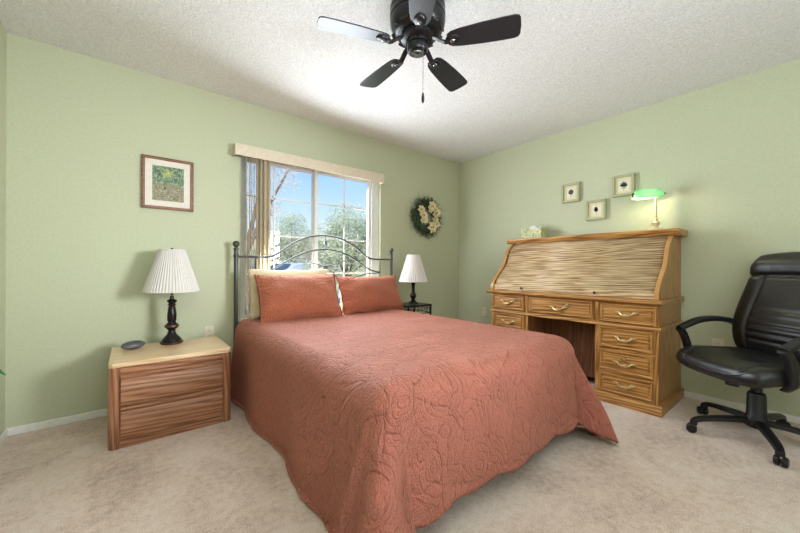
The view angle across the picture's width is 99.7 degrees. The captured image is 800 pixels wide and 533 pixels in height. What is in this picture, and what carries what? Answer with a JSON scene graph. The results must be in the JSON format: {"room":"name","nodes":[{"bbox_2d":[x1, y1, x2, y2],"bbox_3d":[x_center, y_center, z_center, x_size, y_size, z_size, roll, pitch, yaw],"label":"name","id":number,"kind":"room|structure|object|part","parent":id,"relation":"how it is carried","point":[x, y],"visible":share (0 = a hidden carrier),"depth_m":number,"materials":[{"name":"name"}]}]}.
{"room":"bedroom","nodes":[
{"label":"bedroom","id":0,"kind":"room"},
{"bbox_2d":[0,21,6,434],"bbox_3d":[-0.978,-0.188,0.145,0.150,2.495,4.850,0,0,-39],"label":"wall","id":1,"kind":"structure","parent":0,"point":[3,34],"depth_m":2.04,"materials":[{"name":"green paint"}]},
{"bbox_2d":[0,429,7,445],"bbox_3d":[-0.915,1.034,0.191,0.014,0.051,4.836,0,0,-39],"label":"baseboard","id":2,"kind":"structure","parent":1,"relation":"attached to","point":[3,436],"depth_m":2.02,"materials":[{"name":"white paint"}]},
{"bbox_2d":[5,33,458,428],"bbox_3d":[-0.856,-0.189,3.446,4.468,2.495,0.150,0,0,-39],"label":"wall","id":3,"kind":"structure","parent":0,"point":[82,247],"depth_m":2.42,"materials":[{"name":"green paint"}]},
{"bbox_2d":[6,408,107,435],"bbox_3d":[-0.811,1.033,3.382,4.168,0.051,0.014,0,0,-39],"label":"baseboard","id":4,"kind":"structure","parent":3,"relation":"attached to","point":[20,429],"depth_m":2.21,"materials":[{"name":"white paint"}]},
{"bbox_2d":[141,154,193,211],"bbox_3d":[-1.779,-0.631,2.591,0.331,0.393,0.024,0,0,-39],"label":"framed picture","id":5,"kind":"object","parent":3,"relation":"attached to","point":[166,183],"visible":1,"depth_m":2.59},
{"bbox_2d":[152,165,183,202],"bbox_3d":[-1.784,-0.631,2.597,0.201,0.263,0.007,0,0,-39],"label":"artwork","id":6,"kind":"object","parent":5,"relation":"attached to","point":[167,180],"depth_m":2.59},
{"bbox_2d":[204,326,213,336],"bbox_3d":[-1.570,0.551,2.775,0.072,0.116,0.008,0,0,-39],"label":"wall outlet","id":7,"kind":"object","parent":3,"relation":"attached to","point":[208,330],"visible":0.75,"depth_m":2.77,"materials":[{"name":"beige plastic"}]},
{"bbox_2d":[240,155,378,320],"bbox_3d":[-0.844,-0.271,3.443,1.485,1.499,0.130,0,0,-39],"label":"window","id":8,"kind":"structure","parent":3,"relation":"in","point":[372,186],"depth_m":3.43,"materials":[{"name":"white plastic"}]},
{"bbox_3d":[-1.146,-0.272,3.249,0.701,1.419,0.030,0,0,-39],"label":"sash","id":9,"kind":"part","parent":8,"relation":"part of","materials":[{"name":"white plastic"}]},
{"bbox_2d":[233,143,383,314],"bbox_3d":[-0.807,-0.304,3.328,1.535,1.452,0.094,0,0,-39],"label":"vertical blind","id":10,"kind":"object","parent":8,"relation":"attached to","point":[264,157],"visible":0.88,"depth_m":3.00,"materials":[{"name":"beige fabric"}]},
{"bbox_3d":[-0.607,-0.270,3.635,0.684,1.419,0.030,0,0,-39],"label":"sash","id":11,"kind":"part","parent":8,"relation":"part of","materials":[{"name":"white plastic"}]},
{"bbox_2d":[409,192,443,238],"bbox_3d":[0.355,-0.625,4.229,0.646,0.618,0.130,0,0,-39],"label":"wreath","id":12,"kind":"object","parent":3,"relation":"attached to","point":[420,207],"visible":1,"depth_m":4.21,"materials":[{"name":"green plant"}]},
{"bbox_2d":[418,205,424,213],"bbox_3d":[0.268,-0.698,4.128,0.117,0.111,0.053,0,0,-39],"label":"flower","id":13,"kind":"object","parent":12,"relation":"on","point":[421,208],"depth_m":4.13,"materials":[{"name":"beige plant"}]},
{"bbox_2d":[420,211,427,219],"bbox_3d":[0.301,-0.627,4.157,0.130,0.121,0.055,0,0,-39],"label":"flower","id":14,"kind":"object","parent":12,"relation":"on","point":[423,214],"depth_m":4.14,"materials":[{"name":"beige plant"}]},
{"bbox_2d":[428,222,436,232],"bbox_3d":[0.416,-0.493,4.249,0.161,0.153,0.055,0,0,-39],"label":"flower","id":15,"kind":"object","parent":12,"relation":"on","point":[432,226],"depth_m":4.25,"materials":[{"name":"beige plant"}]},
{"bbox_2d":[428,201,436,210],"bbox_3d":[0.413,-0.757,4.246,0.141,0.138,0.055,0,0,-39],"label":"flower","id":16,"kind":"object","parent":12,"relation":"on","point":[432,206],"depth_m":4.24,"materials":[{"name":"beige plant"}]},
{"bbox_2d":[432,216,438,222],"bbox_3d":[0.452,-0.584,4.277,0.112,0.116,0.055,0,0,-39],"label":"flower","id":17,"kind":"object","parent":12,"relation":"on","point":[435,220],"depth_m":4.27,"materials":[{"name":"beige plant"}]},
{"bbox_2d":[433,207,440,216],"bbox_3d":[0.473,-0.681,4.294,0.140,0.149,0.055,0,0,-39],"label":"flower","id":18,"kind":"object","parent":12,"relation":"on","point":[436,212],"depth_m":4.28,"materials":[{"name":"beige plant"}]},
{"bbox_2d":[0,0,799,162],"bbox_3d":[0.713,-1.503,1.494,4.468,0.150,5.150,0,0,-39],"label":"ceiling","id":19,"kind":"structure","parent":0,"point":[571,64],"depth_m":2.28,"materials":[{"name":"white paint"}]},
{"bbox_2d":[317,0,520,102],"bbox_3d":[0.075,-1.138,1.831,1.017,0.588,0.980,0,0,-39],"label":"ceiling fan","id":20,"kind":"object","parent":19,"relation":"hanging from","point":[416,25],"visible":1,"depth_m":1.73,"materials":[{"name":"brown metal"}]},
{"bbox_3d":[-0.231,-1.182,1.692,0.362,0.031,0.131,0,0,-19],"label":"blade","id":21,"kind":"part","parent":20,"relation":"part of","materials":[{"name":"black paint"}]},
{"bbox_3d":[-0.108,-1.182,2.079,0.133,0.031,0.363,0,0,-39],"label":"blade","id":22,"kind":"part","parent":20,"relation":"part of","materials":[{"name":"black paint"}]},
{"bbox_3d":[0.098,-1.180,1.460,0.131,0.031,0.362,0,0,-1],"label":"blade","id":23,"kind":"part","parent":20,"relation":"part of","materials":[{"name":"black paint"}]},
{"bbox_3d":[0.290,-1.180,2.082,0.131,0.031,0.362,0,0,35],"label":"blade","id":24,"kind":"part","parent":20,"relation":"part of","materials":[{"name":"black paint"}]},
{"bbox_3d":[0.420,-1.179,1.701,0.362,0.031,0.131,0,0,17],"label":"blade","id":25,"kind":"part","parent":20,"relation":"part of","materials":[{"name":"black paint"}]},
{"bbox_2d":[0,376,799,532],"bbox_3d":[0.701,1.127,1.496,4.468,0.120,5.150,0,0,-39],"label":"floor","id":26,"kind":"structure","parent":0,"point":[660,476],"depth_m":1.63,"materials":[{"name":"beige carpet"}]},
{"bbox_2d":[108,336,230,450],"bbox_3d":[-1.564,0.807,2.310,0.643,0.497,0.524,0,0,-39],"label":"nightstand","id":27,"kind":"object","parent":26,"relation":"on","point":[156,390],"visible":1,"depth_m":2.10,"materials":[{"name":"brown wood"}]},
{"bbox_3d":[-1.798,0.820,2.130,0.054,0.469,0.512,0,0,-39],"label":"panel","id":28,"kind":"part","parent":27,"relation":"part of","materials":[{"name":"red wood"}]},
{"bbox_2d":[121,340,144,349],"bbox_3d":[-1.800,0.530,2.276,0.088,0.056,0.135,0,0,31],"label":"alarm clock","id":29,"kind":"object","parent":27,"relation":"on","point":[134,344],"visible":1,"depth_m":2.25,"materials":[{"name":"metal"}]},
{"bbox_2d":[141,248,199,344],"bbox_3d":[-1.655,0.211,2.448,0.353,0.694,0.353,0,0,32],"label":"table lamp","id":30,"kind":"object","parent":27,"relation":"on","point":[171,271],"visible":1,"depth_m":2.37,"materials":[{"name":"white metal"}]},
{"bbox_3d":[-1.655,0.180,2.448,0.353,0.007,0.353,0,0,-39],"label":"trim","id":31,"kind":"part","parent":30,"relation":"part of","materials":[{"name":"white fabric"}]},
{"bbox_3d":[-1.654,0.031,2.448,0.352,0.298,0.351,0,0,-39],"label":"lamp shade","id":32,"kind":"part","parent":30,"relation":"part of","materials":[{"name":"white fabric"}]},
{"bbox_3d":[-1.420,1.034,2.128,0.535,0.045,0.026,0,0,-39],"label":"rail","id":33,"kind":"part","parent":27,"relation":"part of","materials":[{"name":"red wood"}]},
{"bbox_3d":[-1.414,0.607,2.123,0.535,0.035,0.018,0,0,-39],"label":"rail","id":34,"kind":"part","parent":27,"relation":"part of","materials":[{"name":"red wood"}]},
{"bbox_3d":[-1.408,0.718,2.115,0.531,0.173,0.024,0,0,-39],"label":"drawer","id":35,"kind":"part","parent":27,"relation":"part of","materials":[{"name":"red wood"}]},
{"bbox_3d":[-1.409,0.912,2.115,0.531,0.186,0.024,0,0,-39],"label":"drawer","id":36,"kind":"part","parent":27,"relation":"part of","materials":[{"name":"red wood"}]},
{"bbox_3d":[-1.338,0.822,2.499,0.054,0.469,0.512,0,0,-39],"label":"panel","id":37,"kind":"part","parent":27,"relation":"part of","materials":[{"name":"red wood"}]},
{"bbox_2d":[233,235,393,343],"bbox_3d":[-0.109,0.379,2.534,1.676,1.368,2.058,0,0,-39],"label":"bed","id":38,"kind":"object","parent":26,"relation":"on","point":[236,244],"visible":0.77,"depth_m":3.10,"materials":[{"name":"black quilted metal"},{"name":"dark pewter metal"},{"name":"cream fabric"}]},
{"bbox_3d":[-1.367,0.454,2.808,0.033,1.205,0.034,0,0,-39],"label":"headboard post","id":39,"kind":"part","parent":38,"relation":"part of","materials":[{"name":"grey metal"}]},
{"bbox_3d":[-0.732,-0.189,3.315,1.620,0.239,0.018,0,0,-39],"label":"rail","id":40,"kind":"part","parent":38,"relation":"part of","materials":[{"name":"grey metal"}]},
{"bbox_3d":[-0.103,0.459,3.822,0.033,1.205,0.034,0,0,-39],"label":"headboard post","id":41,"kind":"part","parent":38,"relation":"part of","materials":[{"name":"grey metal"}]},
{"bbox_2d":[231,309,618,532],"bbox_3d":[-0.056,0.741,2.318,1.892,0.624,2.237,0,0,-39],"label":"bedspread","id":42,"kind":"object","parent":38,"relation":"on","point":[379,421],"visible":0.94,"depth_m":1.55,"materials":[{"name":"fabric"}]},
{"bbox_2d":[247,269,326,319],"bbox_3d":[-0.946,0.230,2.954,0.723,0.410,0.175,0,0,-37],"label":"pillow","id":43,"kind":"object","parent":42,"relation":"on","point":[255,310],"visible":0.21,"depth_m":2.78,"materials":[{"name":"beige fabric"}]},
{"bbox_2d":[254,274,342,321],"bbox_3d":[-0.833,0.255,2.837,0.716,0.379,0.258,0,0,-35],"label":"pillow sham","id":44,"kind":"object","parent":42,"relation":"on","point":[285,297],"visible":0.98,"depth_m":2.73,"materials":[{"name":"fabric"}]},
{"bbox_2d":[339,290,342,311],"bbox_3d":[-0.330,0.282,3.449,0.663,0.330,0.162,0,0,-36],"label":"pillow","id":45,"kind":"object","parent":42,"relation":"on","point":[339,290],"visible":0.02,"depth_m":3.23,"materials":[{"name":"beige fabric"}]},
{"bbox_2d":[336,275,403,314],"bbox_3d":[-0.277,0.271,3.326,0.727,0.350,0.248,0,0,-43],"label":"pillow sham","id":46,"kind":"object","parent":42,"relation":"on","point":[358,294],"visible":0.98,"depth_m":3.20,"materials":[{"name":"fabric"}]},
{"bbox_2d":[400,302,431,314],"bbox_3d":[0.125,0.739,3.742,0.346,0.648,0.306,0,0,-39],"label":"bedside table","id":47,"kind":"object","parent":26,"relation":"on","point":[406,305],"visible":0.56,"depth_m":3.67,"materials":[{"name":"black metal"}]},
{"bbox_2d":[399,254,427,303],"bbox_3d":[0.148,0.136,3.772,0.325,0.558,0.325,0,0,-8],"label":"table lamp","id":48,"kind":"object","parent":47,"relation":"on","point":[413,271],"visible":1,"depth_m":3.69,"materials":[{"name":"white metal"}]},
{"bbox_3d":[0.149,0.023,3.771,0.324,0.295,0.323,0,0,-39],"label":"lamp shade","id":49,"kind":"part","parent":48,"relation":"part of","materials":[{"name":"white fabric"}]},
{"bbox_2d":[486,228,687,417],"bbox_3d":[1.626,0.387,3.145,0.637,1.367,1.518,0,0,-39],"label":"desk","id":50,"kind":"object","parent":26,"relation":"on","point":[616,298],"visible":0.84,"depth_m":2.73,"materials":[{"name":"brown wood"}]},
{"bbox_3d":[1.076,0.358,3.373,0.008,0.084,0.296,0,0,-39],"label":"drawer panel","id":51,"kind":"part","parent":50,"relation":"part of","materials":[{"name":"brown wood"}]},
{"bbox_3d":[1.074,0.358,3.371,0.011,0.140,0.360,0,0,-39],"label":"drawer moulding","id":52,"kind":"part","parent":50,"relation":"part of","materials":[{"name":"brown wood"}]},
{"bbox_3d":[1.093,0.554,3.372,0.022,0.157,0.348,0,0,-39],"label":"drawer","id":53,"kind":"part","parent":50,"relation":"part of","materials":[{"name":"brown wood"}]},
{"bbox_3d":[1.083,0.554,3.364,0.008,0.101,0.284,0,0,-39],"label":"drawer panel","id":54,"kind":"part","parent":50,"relation":"part of","materials":[{"name":"brown wood"}]},
{"bbox_3d":[1.081,0.554,3.362,0.011,0.157,0.348,0,0,-39],"label":"drawer moulding","id":55,"kind":"part","parent":50,"relation":"part of","materials":[{"name":"brown wood"}]},
{"bbox_3d":[1.087,0.358,3.382,0.022,0.140,0.360,0,0,-39],"label":"drawer","id":56,"kind":"part","parent":50,"relation":"part of","materials":[{"name":"brown wood"}]},
{"bbox_2d":[521,225,545,238],"bbox_3d":[1.452,-0.371,3.674,0.110,0.147,0.230,0,0,-41],"label":"tissue box","id":57,"kind":"object","parent":50,"relation":"on","point":[533,231],"visible":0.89,"depth_m":3.62,"materials":[{"name":"green cardboard"}]},
{"bbox_3d":[1.340,0.734,3.307,0.278,0.530,0.004,0,0,-39],"label":"panel","id":58,"kind":"part","parent":50,"relation":"part of","materials":[{"name":"brown wood"}]},
{"bbox_3d":[1.385,0.371,2.963,0.034,0.044,0.162,0,0,-39],"label":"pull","id":59,"kind":"part","parent":50,"relation":"part of","materials":[{"name":"gold metal"}]},
{"bbox_3d":[1.397,0.358,2.972,0.008,0.086,0.507,0,0,-39],"label":"drawer panel","id":60,"kind":"part","parent":50,"relation":"part of","materials":[{"name":"brown wood"}]},
{"bbox_3d":[1.395,0.358,2.971,0.011,0.142,0.571,0,0,-39],"label":"drawer moulding","id":61,"kind":"part","parent":50,"relation":"part of","materials":[{"name":"brown wood"}]},
{"bbox_3d":[1.408,0.358,2.981,0.022,0.142,0.571,0,0,-39],"label":"drawer","id":62,"kind":"part","parent":50,"relation":"part of","materials":[{"name":"brown wood"}]},
{"bbox_3d":[1.637,0.725,3.166,0.010,0.550,0.595,0,0,-39],"label":"modesty panel","id":63,"kind":"part","parent":50,"relation":"part of","materials":[{"name":"brown wood"}]},
{"bbox_3d":[1.417,0.214,2.976,0.027,0.053,1.374,0,0,-39],"label":"tambour rail","id":64,"kind":"part","parent":50,"relation":"part of","materials":[{"name":"brown wood"}]},
{"bbox_3d":[1.634,0.455,3.152,0.614,0.026,1.452,0,0,-39],"label":"waist moulding","id":65,"kind":"part","parent":50,"relation":"part of","materials":[{"name":"brown wood"}]},
{"bbox_3d":[1.567,0.359,2.756,0.012,0.142,0.020,0,0,-39],"label":"moulding","id":66,"kind":"part","parent":50,"relation":"part of","materials":[{"name":"brown wood"}]},
{"bbox_3d":[1.603,0.911,2.707,0.012,0.146,0.020,0,0,-39],"label":"moulding","id":67,"kind":"part","parent":50,"relation":"part of","materials":[{"name":"brown wood"}]},
{"bbox_3d":[1.604,0.737,2.707,0.012,0.162,0.020,0,0,-39],"label":"moulding","id":68,"kind":"part","parent":50,"relation":"part of","materials":[{"name":"brown wood"}]},
{"bbox_3d":[1.605,0.557,2.707,0.012,0.157,0.020,0,0,-39],"label":"moulding","id":69,"kind":"part","parent":50,"relation":"part of","materials":[{"name":"brown wood"}]},
{"bbox_3d":[1.610,0.362,2.702,0.012,0.144,0.020,0,0,-39],"label":"moulding","id":70,"kind":"part","parent":50,"relation":"part of","materials":[{"name":"brown wood"}]},
{"bbox_3d":[1.702,0.913,2.565,0.034,0.044,0.162,0,0,-39],"label":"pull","id":71,"kind":"part","parent":50,"relation":"part of","materials":[{"name":"gold metal"}]},
{"bbox_3d":[1.703,0.751,2.565,0.034,0.044,0.162,0,0,-39],"label":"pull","id":72,"kind":"part","parent":50,"relation":"part of","materials":[{"name":"gold metal"}]},
{"bbox_3d":[1.704,0.559,2.565,0.034,0.044,0.162,0,0,-39],"label":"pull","id":73,"kind":"part","parent":50,"relation":"part of","materials":[{"name":"gold metal"}]},
{"bbox_3d":[1.713,0.912,2.574,0.008,0.090,0.301,0,0,-39],"label":"drawer panel","id":74,"kind":"part","parent":50,"relation":"part of","materials":[{"name":"brown wood"}]},
{"bbox_3d":[1.725,0.738,2.583,0.022,0.162,0.365,0,0,-39],"label":"drawer","id":75,"kind":"part","parent":50,"relation":"part of","materials":[{"name":"brown wood"}]},
{"bbox_3d":[1.714,0.738,2.574,0.008,0.106,0.301,0,0,-39],"label":"drawer panel","id":76,"kind":"part","parent":50,"relation":"part of","materials":[{"name":"brown wood"}]},
{"bbox_3d":[1.715,0.557,2.574,0.008,0.101,0.301,0,0,-39],"label":"drawer panel","id":77,"kind":"part","parent":50,"relation":"part of","materials":[{"name":"brown wood"}]},
{"bbox_3d":[1.711,0.912,2.573,0.011,0.146,0.365,0,0,-39],"label":"drawer moulding","id":78,"kind":"part","parent":50,"relation":"part of","materials":[{"name":"brown wood"}]},
{"bbox_3d":[1.712,0.738,2.573,0.011,0.162,0.365,0,0,-39],"label":"drawer moulding","id":79,"kind":"part","parent":50,"relation":"part of","materials":[{"name":"brown wood"}]},
{"bbox_3d":[1.713,0.557,2.573,0.011,0.157,0.365,0,0,-39],"label":"drawer moulding","id":80,"kind":"part","parent":50,"relation":"part of","materials":[{"name":"brown wood"}]},
{"bbox_3d":[1.724,0.731,2.582,0.013,0.540,0.369,0,0,-39],"label":"drawer rail","id":81,"kind":"part","parent":50,"relation":"part of","materials":[{"name":"brown wood"}]},
{"bbox_3d":[1.712,0.364,2.556,0.034,0.044,0.162,0,0,-39],"label":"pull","id":82,"kind":"part","parent":50,"relation":"part of","materials":[{"name":"gold metal"}]},
{"bbox_3d":[1.726,0.557,2.583,0.022,0.157,0.365,0,0,-39],"label":"drawer","id":83,"kind":"part","parent":50,"relation":"part of","materials":[{"name":"brown wood"}]},
{"bbox_3d":[1.724,0.912,2.583,0.022,0.146,0.365,0,0,-39],"label":"drawer","id":84,"kind":"part","parent":50,"relation":"part of","materials":[{"name":"brown wood"}]},
{"bbox_3d":[1.723,0.363,2.565,0.008,0.088,0.313,0,0,-39],"label":"drawer panel","id":85,"kind":"part","parent":50,"relation":"part of","materials":[{"name":"brown wood"}]},
{"bbox_3d":[1.734,0.363,2.574,0.022,0.144,0.377,0,0,-39],"label":"drawer","id":86,"kind":"part","parent":50,"relation":"part of","materials":[{"name":"brown wood"}]},
{"bbox_3d":[1.722,0.363,2.563,0.011,0.144,0.377,0,0,-39],"label":"drawer moulding","id":87,"kind":"part","parent":50,"relation":"part of","materials":[{"name":"brown wood"}]},
{"bbox_2d":[631,189,665,229],"bbox_3d":[2.083,-0.471,2.819,0.263,0.353,0.148,0,0,-1],"label":"desk lamp","id":88,"kind":"object","parent":50,"relation":"on","point":[643,194],"visible":0.96,"depth_m":2.79,"materials":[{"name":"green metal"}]},
{"bbox_3d":[2.069,-0.607,2.823,0.222,0.082,0.125,0,0,7],"label":"lamp shade","id":89,"kind":"part","parent":88,"relation":"part of","materials":[{"name":"green glass"}]},
{"bbox_3d":[1.819,0.912,2.438,0.012,0.146,0.020,0,0,-39],"label":"moulding","id":90,"kind":"part","parent":50,"relation":"part of","materials":[{"name":"brown wood"}]},
{"bbox_3d":[1.820,0.738,2.438,0.012,0.162,0.020,0,0,-39],"label":"moulding","id":91,"kind":"part","parent":50,"relation":"part of","materials":[{"name":"brown wood"}]},
{"bbox_3d":[1.821,0.558,2.438,0.012,0.157,0.020,0,0,-39],"label":"moulding","id":92,"kind":"part","parent":50,"relation":"part of","materials":[{"name":"brown wood"}]},
{"bbox_3d":[1.833,0.363,2.424,0.012,0.144,0.020,0,0,-39],"label":"moulding","id":93,"kind":"part","parent":50,"relation":"part of","materials":[{"name":"brown wood"}]},
{"bbox_2d":[676,252,799,467],"bbox_3d":[2.238,0.489,2.104,0.762,1.170,0.756,0,0,-1],"label":"office chair","id":94,"kind":"object","parent":26,"relation":"on","point":[765,323],"visible":1,"depth_m":2.13,"materials":[{"name":"black leather"}]},
{"bbox_3d":[2.205,0.513,2.388,0.459,0.322,0.107,0,0,-1],"label":"armrest","id":95,"kind":"part","parent":94,"relation":"part of","materials":[{"name":"black plastic"}]},
{"bbox_3d":[2.043,0.981,2.148,0.333,0.079,0.055,0,0,13],"label":"leg","id":96,"kind":"part","parent":94,"relation":"part of","materials":[{"name":"black plastic"}]},
{"bbox_3d":[2.209,0.982,2.290,0.055,0.079,0.333,0,0,-5],"label":"leg","id":97,"kind":"part","parent":94,"relation":"part of","materials":[{"name":"black plastic"}]},
{"bbox_3d":[2.093,0.718,2.123,0.073,0.066,0.066,0,0,-1],"label":"tension knob","id":98,"kind":"part","parent":94,"relation":"part of","materials":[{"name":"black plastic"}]},
{"bbox_3d":[2.170,0.613,2.084,0.552,0.137,0.600,0,0,-1],"label":"seat","id":99,"kind":"part","parent":94,"relation":"part of","materials":[{"name":"black leather"}]},
{"bbox_3d":[2.477,0.252,2.107,0.284,0.695,0.592,0,0,-1],"label":"backrest","id":100,"kind":"part","parent":94,"relation":"part of","materials":[{"name":"black leather"}]},
{"bbox_3d":[2.213,0.513,1.783,0.459,0.322,0.113,0,0,-1],"label":"armrest","id":101,"kind":"part","parent":94,"relation":"part of","materials":[{"name":"black plastic"}]},
{"bbox_2d":[458,59,799,416],"bbox_3d":[2.392,-0.174,2.845,0.150,2.495,4.850,0,0,-39],"label":"wall","id":102,"kind":"structure","parent":0,"point":[724,156],"depth_m":2.75,"materials":[{"name":"green paint"}]},
{"bbox_2d":[482,307,486,316],"bbox_3d":[1.085,0.587,4.345,0.008,0.116,0.072,0,0,-39],"label":"wall outlet","id":103,"kind":"object","parent":102,"relation":"attached to","point":[484,309],"visible":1,"depth_m":4.34,"materials":[{"name":"beige plastic"}]},
{"bbox_2d":[561,182,580,203],"bbox_3d":[1.763,-0.758,3.482,0.036,0.194,0.179,0,0,-39],"label":"picture","id":104,"kind":"object","parent":102,"relation":"attached to","point":[570,192],"visible":1,"depth_m":3.48,"materials":[{"name":"beige paper"}]},
{"bbox_2d":[566,187,575,198],"bbox_3d":[1.771,-0.758,3.488,0.010,0.110,0.095,0,0,-39],"label":"artwork","id":105,"kind":"object","parent":104,"relation":"attached to","point":[570,191],"depth_m":3.48,"materials":[{"name":"beige paper"}]},
{"bbox_2d":[586,199,606,220],"bbox_3d":[1.914,-0.549,3.293,0.036,0.194,0.179,0,0,-39],"label":"picture","id":106,"kind":"object","parent":102,"relation":"attached to","point":[595,209],"visible":1,"depth_m":3.29,"materials":[{"name":"beige paper"}]},
{"bbox_2d":[591,204,600,215],"bbox_3d":[1.921,-0.549,3.299,0.010,0.110,0.095,0,0,-39],"label":"artwork","id":107,"kind":"object","parent":106,"relation":"attached to","point":[595,208],"depth_m":3.30,"materials":[{"name":"beige paper"}]},
{"bbox_2d":[612,173,634,197],"bbox_3d":[2.061,-0.745,3.111,0.036,0.194,0.179,0,0,-39],"label":"picture","id":108,"kind":"object","parent":102,"relation":"attached to","point":[622,185],"visible":0.92,"depth_m":3.11,"materials":[{"name":"beige paper"}]},
{"bbox_2d":[618,179,628,191],"bbox_3d":[2.068,-0.745,3.117,0.010,0.110,0.095,0,0,-39],"label":"artwork","id":109,"kind":"object","parent":108,"relation":"attached to","point":[623,184],"depth_m":3.11,"materials":[{"name":"beige paper"}]},
{"bbox_2d":[711,338,723,345],"bbox_3d":[2.467,0.619,2.620,0.008,0.116,0.072,0,0,-39],"label":"wall outlet","id":110,"kind":"object","parent":102,"relation":"attached to","point":[714,341],"visible":0.5,"depth_m":2.62,"materials":[{"name":"beige plastic"}]},
{"bbox_2d":[684,391,799,423],"bbox_3d":[2.326,1.048,2.789,0.014,0.051,4.836,0,0,-39],"label":"baseboard","id":111,"kind":"structure","parent":102,"relation":"attached to","point":[790,418],"depth_m":2.57,"materials":[{"name":"white paint"}]},
{"label":"outside","id":112,"kind":"structure","parent":0,"visible":0},
{"bbox_3d":[-17.477,1.265,45.787,110.000,0.100,86.690,0,0,-39],"label":"ground","id":113,"kind":"structure","parent":112,"visible":0},
{"bbox_2d":[247,164,306,309],"bbox_3d":[-3.216,-0.934,7.503,2.639,5.072,1.708,0,0,-39],"label":"tree","id":114,"kind":"object","parent":113,"relation":"on","point":[285,175],"visible":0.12,"depth_m":7.44,"materials":[{"name":"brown plant"}]},
{"bbox_2d":[248,211,345,265],"bbox_3d":[-6.460,-0.972,21.831,7.227,5.111,2.593,0,0,-39],"label":"tree","id":115,"kind":"object","parent":113,"relation":"on","point":[302,244],"visible":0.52,"depth_m":21.23,"materials":[{"name":"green plant"}]},
{"bbox_2d":[248,237,366,276],"bbox_3d":[-7.820,-0.735,32.950,17.200,4.000,9.200,0,0,-24],"label":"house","id":116,"kind":"structure","parent":113,"relation":"on","point":[308,255],"depth_m":28.50,"materials":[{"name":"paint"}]},
{"bbox_2d":[301,200,366,293],"bbox_3d":[-1.520,-0.225,10.817,3.455,3.663,1.970,0,0,-39],"label":"tree","id":117,"kind":"object","parent":113,"relation":"on","point":[334,256],"visible":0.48,"depth_m":10.31,"materials":[{"name":"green plant"}]},
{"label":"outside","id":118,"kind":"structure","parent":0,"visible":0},
{"bbox_3d":[0.755,1.303,23.037,110.000,0.010,7.000,0,0,-39],"label":"street","id":119,"kind":"object","parent":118,"visible":0},
{"bbox_2d":[270,263,319,270],"bbox_3d":[-4.966,0.560,15.631,1.720,1.430,4.236,0,0,31],"label":"car","id":120,"kind":"object","parent":119,"relation":"on","point":[286,266],"visible":0.02,"depth_m":14.86,"materials":[{"name":"blue paint"}]}
]}

